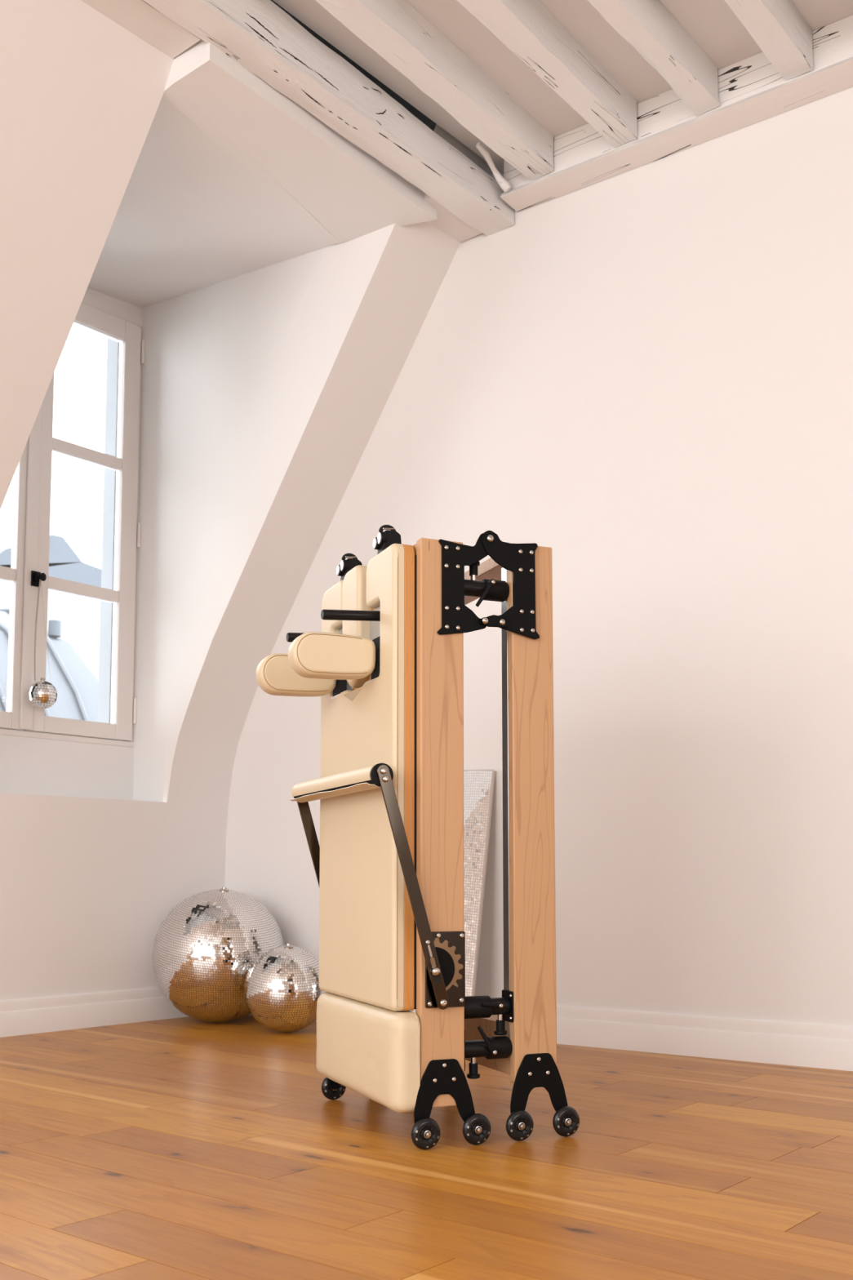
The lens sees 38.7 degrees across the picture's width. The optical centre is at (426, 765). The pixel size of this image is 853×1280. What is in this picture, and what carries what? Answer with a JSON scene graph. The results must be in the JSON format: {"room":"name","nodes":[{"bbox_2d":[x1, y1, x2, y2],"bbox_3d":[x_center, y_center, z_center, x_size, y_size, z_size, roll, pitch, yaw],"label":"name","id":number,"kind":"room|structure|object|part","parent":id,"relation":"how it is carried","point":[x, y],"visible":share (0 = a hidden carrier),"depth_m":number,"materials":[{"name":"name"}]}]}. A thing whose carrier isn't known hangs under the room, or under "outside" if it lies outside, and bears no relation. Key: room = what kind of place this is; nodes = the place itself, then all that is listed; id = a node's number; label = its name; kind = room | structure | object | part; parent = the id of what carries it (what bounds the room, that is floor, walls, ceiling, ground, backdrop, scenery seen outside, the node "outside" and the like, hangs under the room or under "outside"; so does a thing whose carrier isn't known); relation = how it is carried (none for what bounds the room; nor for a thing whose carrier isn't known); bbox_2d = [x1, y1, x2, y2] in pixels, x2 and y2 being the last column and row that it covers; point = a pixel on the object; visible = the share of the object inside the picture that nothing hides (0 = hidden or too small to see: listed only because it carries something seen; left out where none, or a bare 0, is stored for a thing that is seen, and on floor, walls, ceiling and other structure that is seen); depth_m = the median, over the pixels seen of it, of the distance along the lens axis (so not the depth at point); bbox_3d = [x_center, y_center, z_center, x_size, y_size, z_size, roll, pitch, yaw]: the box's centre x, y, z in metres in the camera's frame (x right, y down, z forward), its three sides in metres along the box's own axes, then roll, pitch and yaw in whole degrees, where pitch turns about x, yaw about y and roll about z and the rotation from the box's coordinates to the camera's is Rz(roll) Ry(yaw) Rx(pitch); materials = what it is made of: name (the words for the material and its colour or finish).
{"room":"attic room","nodes":[
{"label":"attic room","id":0,"kind":"room"},
{"bbox_2d":[0,288,142,799],"bbox_3d":[-1.678,-1.091,5.118,0.285,2.553,1.300,-4,-7,40],"label":"wall","id":1,"kind":"structure","parent":0,"point":[28,765],"depth_m":5.27,"materials":[{"name":"white paint"}]},
{"bbox_2d":[0,290,145,747],"bbox_3d":[-1.694,-1.142,5.210,0.153,2.055,1.132,-4,-7,40],"label":"window","id":2,"kind":"structure","parent":1,"relation":"in","point":[32,491],"depth_m":5.36,"materials":[{"name":"paint"}]},
{"bbox_3d":[-1.872,-0.512,4.974,0.004,0.557,0.380,-4,-7,40],"label":"pane","id":3,"kind":"part","parent":2,"relation":"part of","materials":[{"name":"clear glass"}]},
{"bbox_3d":[-1.880,-1.141,5.020,0.050,1.959,0.529,-4,-7,40],"label":"sash","id":4,"kind":"part","parent":2,"relation":"part of","materials":[{"name":"paint"}]},
{"bbox_3d":[-1.872,-1.124,5.030,0.004,0.566,0.380,-4,-7,40],"label":"pane","id":5,"kind":"part","parent":2,"relation":"part of","materials":[{"name":"clear glass"}]},
{"bbox_2d":[27,579,57,708],"bbox_3d":[-1.610,-0.513,5.116,0.118,0.557,0.118,-4,-7,40],"label":"ball","id":6,"kind":"object","parent":2,"relation":"hanging from","point":[42,694],"visible":1,"depth_m":5.06,"materials":[{"name":"silver tile"}]},
{"bbox_3d":[-1.640,-0.571,5.114,0.013,0.444,0.056,0,-5,-5],"label":"bead chain","id":7,"kind":"part","parent":6,"relation":"part of","materials":[{"name":"metal"}]},
{"bbox_3d":[-1.612,-0.561,5.149,0.055,0.448,0.004,2,-6,-19],"label":"thin chain","id":8,"kind":"part","parent":6,"relation":"part of","materials":[{"name":"metal"}]},
{"bbox_3d":[-1.533,-0.475,5.377,0.004,0.557,0.365,-4,-7,40],"label":"pane","id":9,"kind":"part","parent":2,"relation":"part of","materials":[{"name":"clear glass"}]},
{"bbox_3d":[-1.533,-1.087,5.433,0.004,0.566,0.365,-4,-7,40],"label":"pane","id":10,"kind":"part","parent":2,"relation":"part of","materials":[{"name":"clear glass"}]},
{"bbox_3d":[-1.533,-1.702,5.489,0.004,0.564,0.365,-4,-7,40],"label":"pane","id":11,"kind":"part","parent":2,"relation":"part of","materials":[{"name":"clear glass"}]},
{"bbox_2d":[97,337,119,723],"bbox_3d":[-1.374,-1.058,5.780,0.088,2.600,0.335,-4,-7,40],"label":"wall","id":12,"kind":"structure","parent":0,"point":[113,346],"depth_m":5.65,"materials":[{"name":"white paint"}]},
{"bbox_2d":[87,88,339,308],"bbox_3d":[-1.091,-2.185,4.831,1.560,0.112,1.104,-4,-7,40],"label":"ceiling","id":13,"kind":"structure","parent":0,"point":[190,216],"depth_m":4.84,"materials":[{"name":"white paint"}]},
{"bbox_2d":[0,0,493,1000],"bbox_3d":[-2.494,-1.026,2.619,1.654,3.760,7.046,-4,-7,40],"label":"wall","id":14,"kind":"structure","parent":0,"point":[88,885],"depth_m":4.94,"materials":[{"name":"white paint"}]},
{"bbox_2d":[0,986,188,1037],"bbox_3d":[-3.156,0.821,2.934,0.020,0.139,6.934,-4,-7,40],"label":"baseboard","id":15,"kind":"structure","parent":14,"relation":"attached to","point":[21,1016],"depth_m":4.99,"materials":[{"name":"paint"}]},
{"bbox_2d":[80,0,200,58],"bbox_3d":[-2.559,-2.522,1.810,0.178,0.068,5.520,-4,-7,40],"label":"ceiling","id":16,"kind":"structure","parent":14,"relation":"attached to","point":[138,17],"depth_m":3.79,"materials":[{"name":"white paint"}]},
{"bbox_2d":[424,193,482,242],"bbox_3d":[0.058,-2.220,4.939,0.187,0.038,0.340,-4,-7,40],"label":"trim","id":17,"kind":"structure","parent":14,"relation":"attached to","point":[446,221],"depth_m":4.95,"materials":[{"name":"white paint"}]},
{"bbox_2d":[132,223,395,802],"bbox_3d":[-0.736,-1.088,5.158,1.556,2.453,0.064,-4,-7,37],"label":"wall","id":18,"kind":"structure","parent":0,"point":[235,371],"depth_m":5.34,"materials":[{"name":"white paint"}]},
{"bbox_2d":[270,0,436,131],"bbox_3d":[-0.221,-3.010,1.183,8.300,0.050,7.900,-4,-7,40],"label":"gap","id":19,"kind":"object","parent":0,"point":[425,120],"depth_m":4.73,"materials":[{"name":"black"}]},
{"bbox_2d":[0,1014,852,1279],"bbox_3d":[0.207,0.659,0.329,9.871,0.012,7.761,-4,-7,40],"label":"floor","id":20,"kind":"structure","parent":0,"point":[188,1148],"depth_m":2.58,"materials":[{"name":"brown wood"}]},
{"bbox_2d":[151,886,284,1022],"bbox_3d":[-0.888,0.809,5.206,0.564,0.574,0.564,5,-7,-42],"label":"ball","id":21,"kind":"object","parent":20,"relation":"on","point":[204,950],"visible":0.88,"depth_m":4.99,"materials":[{"name":"silver tile"}]},
{"bbox_2d":[244,942,325,1032],"bbox_3d":[-0.558,0.890,4.871,0.342,0.353,0.342,-4,-7,40],"label":"ball","id":22,"kind":"object","parent":20,"relation":"on","point":[282,989],"visible":0.86,"depth_m":4.75,"materials":[{"name":"silver tile"}]},
{"bbox_2d":[255,524,579,1149],"bbox_3d":[-0.073,0.157,3.167,0.680,1.505,0.707,2,-6,-22],"label":"pilates reformer","id":23,"kind":"object","parent":20,"relation":"on","point":[385,664],"visible":1,"depth_m":2.94,"materials":[{"name":"beige leather"}]},
{"bbox_3d":[-0.288,0.338,3.426,0.180,0.563,0.006,2,-6,-22],"label":"footbar arm","id":24,"kind":"part","parent":23,"relation":"part of","materials":[{"name":"metal"}]},
{"bbox_3d":[-0.201,0.820,3.405,0.157,0.166,0.005,2,-6,-22],"label":"caster plate","id":25,"kind":"part","parent":23,"relation":"part of","materials":[{"name":"black metal"}]},
{"bbox_3d":[-0.218,-0.288,3.300,0.005,0.181,0.120,2,-6,-22],"label":"mounting plate","id":26,"kind":"part","parent":23,"relation":"part of","materials":[{"name":"black metal"}]},
{"bbox_2d":[315,991,420,1113],"bbox_3d":[-0.165,0.713,3.071,0.067,0.229,0.625,2,-6,-22],"label":"cushion","id":27,"kind":"object","parent":23,"relation":"on","point":[370,1047],"depth_m":2.91,"materials":[{"name":"beige leather"}]},
{"bbox_3d":[-0.119,-0.310,3.062,0.005,0.181,0.120,2,-6,-22],"label":"mounting plate","id":28,"kind":"part","parent":23,"relation":"part of","materials":[{"name":"black metal"}]},
{"bbox_3d":[-0.031,0.282,2.807,0.180,0.563,0.006,2,-6,-22],"label":"footbar arm","id":29,"kind":"part","parent":23,"relation":"part of","materials":[{"name":"metal"}]},
{"bbox_3d":[0.017,0.461,2.807,0.017,0.035,0.001,2,-6,-22],"label":"latch plate","id":30,"kind":"part","parent":23,"relation":"part of","materials":[{"name":"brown metal"}]},
{"bbox_3d":[0.023,0.476,2.801,0.021,0.021,0.013,2,-6,-22],"label":"locking knob","id":31,"kind":"part","parent":23,"relation":"part of","materials":[{"name":"metal"}]},
{"bbox_3d":[0.033,0.125,2.889,0.112,1.342,0.029,2,-6,-22],"label":"rail","id":32,"kind":"part","parent":23,"relation":"part of","materials":[{"name":"brown wood"}]},
{"bbox_3d":[0.044,0.766,2.816,0.157,0.166,0.005,2,-6,-22],"label":"caster plate","id":33,"kind":"part","parent":23,"relation":"part of","materials":[{"name":"black metal"}]},
{"bbox_3d":[0.044,0.477,2.841,0.100,0.175,0.006,2,-6,-22],"label":"gear plate","id":34,"kind":"part","parent":23,"relation":"part of","materials":[{"name":"metal"}]},
{"bbox_3d":[0.097,-0.441,2.948,0.153,0.264,0.005,2,-6,-22],"label":"hinge plate","id":35,"kind":"part","parent":23,"relation":"part of","materials":[{"name":"black metal"}]},
{"bbox_3d":[0.112,0.726,2.889,0.031,0.035,0.031,2,-6,-22],"label":"height knob","id":36,"kind":"part","parent":23,"relation":"part of","materials":[{"name":"black plastic"}]},
{"bbox_3d":[0.116,-0.486,3.002,0.031,0.035,0.031,2,-6,-22],"label":"height knob","id":37,"kind":"part","parent":23,"relation":"part of","materials":[{"name":"black plastic"}]},
{"bbox_3d":[0.117,-0.435,2.998,0.088,0.041,0.041,2,-6,-22],"label":"folding leg","id":38,"kind":"part","parent":23,"relation":"part of","materials":[{"name":"black metal"}]},
{"bbox_3d":[0.117,0.676,2.897,0.088,0.041,0.041,2,-6,-22],"label":"folding leg","id":39,"kind":"part","parent":23,"relation":"part of","materials":[{"name":"black metal"}]},
{"bbox_3d":[0.143,-0.421,2.977,0.051,0.071,0.019,2,-6,-22],"label":"clamp lever","id":40,"kind":"part","parent":23,"relation":"part of","materials":[{"name":"black plastic"}]},
{"bbox_3d":[0.142,0.652,2.878,0.049,0.070,0.019,2,-6,-22],"label":"clamp lever","id":41,"kind":"part","parent":23,"relation":"part of","materials":[{"name":"black plastic"}]},
{"bbox_3d":[0.156,0.572,2.891,0.053,0.016,0.019,2,-6,-22],"label":"clamp lever","id":42,"kind":"part","parent":23,"relation":"part of","materials":[{"name":"black plastic"}]},
{"bbox_3d":[0.159,0.580,2.923,0.082,0.041,0.041,2,-6,-22],"label":"folding leg","id":43,"kind":"part","parent":23,"relation":"part of","materials":[{"name":"black metal"}]},
{"bbox_3d":[0.178,0.631,2.926,0.031,0.035,0.031,2,-6,-22],"label":"height knob","id":44,"kind":"part","parent":23,"relation":"part of","materials":[{"name":"black plastic"}]},
{"bbox_3d":[0.208,-0.443,2.989,0.155,0.261,0.005,2,-6,-22],"label":"hinge plate","id":45,"kind":"part","parent":23,"relation":"part of","materials":[{"name":"black metal"}]},
{"bbox_3d":[0.258,0.107,2.985,0.114,1.315,0.029,2,-6,-22],"label":"rail","id":46,"kind":"part","parent":23,"relation":"part of","materials":[{"name":"brown wood"}]},
{"bbox_3d":[0.272,0.775,2.910,0.157,0.166,0.005,2,-6,-22],"label":"caster plate","id":47,"kind":"part","parent":23,"relation":"part of","materials":[{"name":"black metal"}]},
{"bbox_2d":[410,768,495,1012],"bbox_3d":[0.075,0.535,4.759,0.340,1.048,0.200,-4,-6,36],"label":"board","id":48,"kind":"object","parent":20,"relation":"on","point":[478,784],"visible":0.22,"depth_m":4.72,"materials":[{"name":"white tile"}]},
{"bbox_2d":[224,86,852,1026],"bbox_3d":[2.049,-0.901,3.654,7.900,3.700,0.120,-4,-6,36],"label":"wall","id":49,"kind":"structure","parent":0,"point":[643,378],"depth_m":4.43,"materials":[{"name":"white paint"}]},
{"bbox_2d":[248,1004,852,1071],"bbox_3d":[2.088,0.862,3.377,7.500,0.139,0.020,-4,-6,36],"label":"baseboard","id":50,"kind":"structure","parent":49,"relation":"attached to","point":[830,1046],"depth_m":4.17,"materials":[{"name":"paint"}]},
{"bbox_2d":[500,14,852,212],"bbox_3d":[2.594,-2.483,3.236,5.600,0.182,0.138,-4,-6,36],"label":"beam","id":51,"kind":"structure","parent":49,"relation":"attached to","point":[752,91],"depth_m":4.40,"materials":[{"name":"white wood"}]},
{"bbox_2d":[475,142,511,191],"bbox_3d":[0.258,-2.334,4.755,0.171,0.145,0.040,4,-6,-36],"label":"lump","id":52,"kind":"object","parent":51,"relation":"attached to","point":[504,184],"visible":1,"depth_m":4.76,"materials":[{"name":"white"}]},
{"bbox_2d":[272,0,852,174],"bbox_3d":[0.537,-2.818,0.592,6.005,0.001,7.600,-4,-7,40],"label":"ceiling","id":53,"kind":"structure","parent":0,"point":[712,24],"depth_m":4.21,"materials":[{"name":"white paint"}]},
{"bbox_2d":[142,0,514,235],"bbox_3d":[-1.897,-2.615,2.269,0.149,0.378,7.020,-4,-7,39],"label":"ceiling beam","id":54,"kind":"structure","parent":53,"relation":"attached to","point":[260,36],"depth_m":4.19,"materials":[{"name":"white wood"}]},
{"bbox_2d":[315,0,553,181],"bbox_3d":[-1.655,-2.614,2.001,0.122,0.154,6.932,-4,-7,37],"label":"joist","id":55,"kind":"object","parent":53,"relation":"attached to","point":[394,29],"visible":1,"depth_m":4.21,"materials":[{"name":"white wood"}]},
{"bbox_2d":[456,0,637,148],"bbox_3d":[-1.408,-2.630,1.810,0.104,0.155,6.951,-4,-7,38],"label":"joist","id":56,"kind":"object","parent":53,"relation":"attached to","point":[526,28],"visible":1,"depth_m":4.13,"materials":[{"name":"white wood"}]},
{"bbox_2d":[587,0,720,116],"bbox_3d":[-1.183,-2.646,1.636,0.101,0.158,6.970,-4,-7,39],"label":"joist","id":57,"kind":"object","parent":53,"relation":"attached to","point":[648,26],"visible":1,"depth_m":4.05,"materials":[{"name":"white wood"}]},
{"bbox_2d":[724,0,813,80],"bbox_3d":[-0.924,-2.666,1.435,0.106,0.151,6.992,-4,-7,39],"label":"joist","id":58,"kind":"object","parent":53,"relation":"attached to","point":[777,27],"visible":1,"depth_m":3.97,"materials":[{"name":"white wood"}]},
{"bbox_3d":[-1.431,-1.140,4.289,1.610,2.398,0.134,-4,-7,40],"label":"wall","id":59,"kind":"structure","parent":0,"visible":0},
{"bbox_2d":[162,39,436,243],"bbox_3d":[-0.481,-2.245,4.458,0.391,0.165,1.227,-4,-6,36],"label":"trim","id":60,"kind":"structure","parent":59,"relation":"attached to","point":[350,193],"depth_m":4.34,"materials":[{"name":"white paint"}]},
{"label":"outside","id":61,"kind":"structure","parent":0,"visible":0},
{"bbox_2d":[0,534,101,680],"bbox_3d":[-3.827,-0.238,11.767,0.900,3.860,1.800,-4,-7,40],"label":"building","id":62,"kind":"structure","parent":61,"point":[79,616],"depth_m":11.73,"materials":[{"name":"metal"}]},
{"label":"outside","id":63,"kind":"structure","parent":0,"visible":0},
{"bbox_2d":[0,608,98,721],"bbox_3d":[-4.138,-0.146,8.233,1.937,2.632,4.220,-4,-7,40],"label":"roof","id":64,"kind":"structure","parent":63,"point":[77,687],"depth_m":9.30,"materials":[{"name":"white"}]},
{"bbox_2d":[48,619,61,637],"bbox_3d":[-2.926,-1.073,9.563,0.099,0.120,0.099,-4,-7,40],"label":"roof vent","id":65,"kind":"object","parent":64,"relation":"attached to","point":[54,626],"depth_m":9.53,"materials":[{"name":"metal"}]}
]}

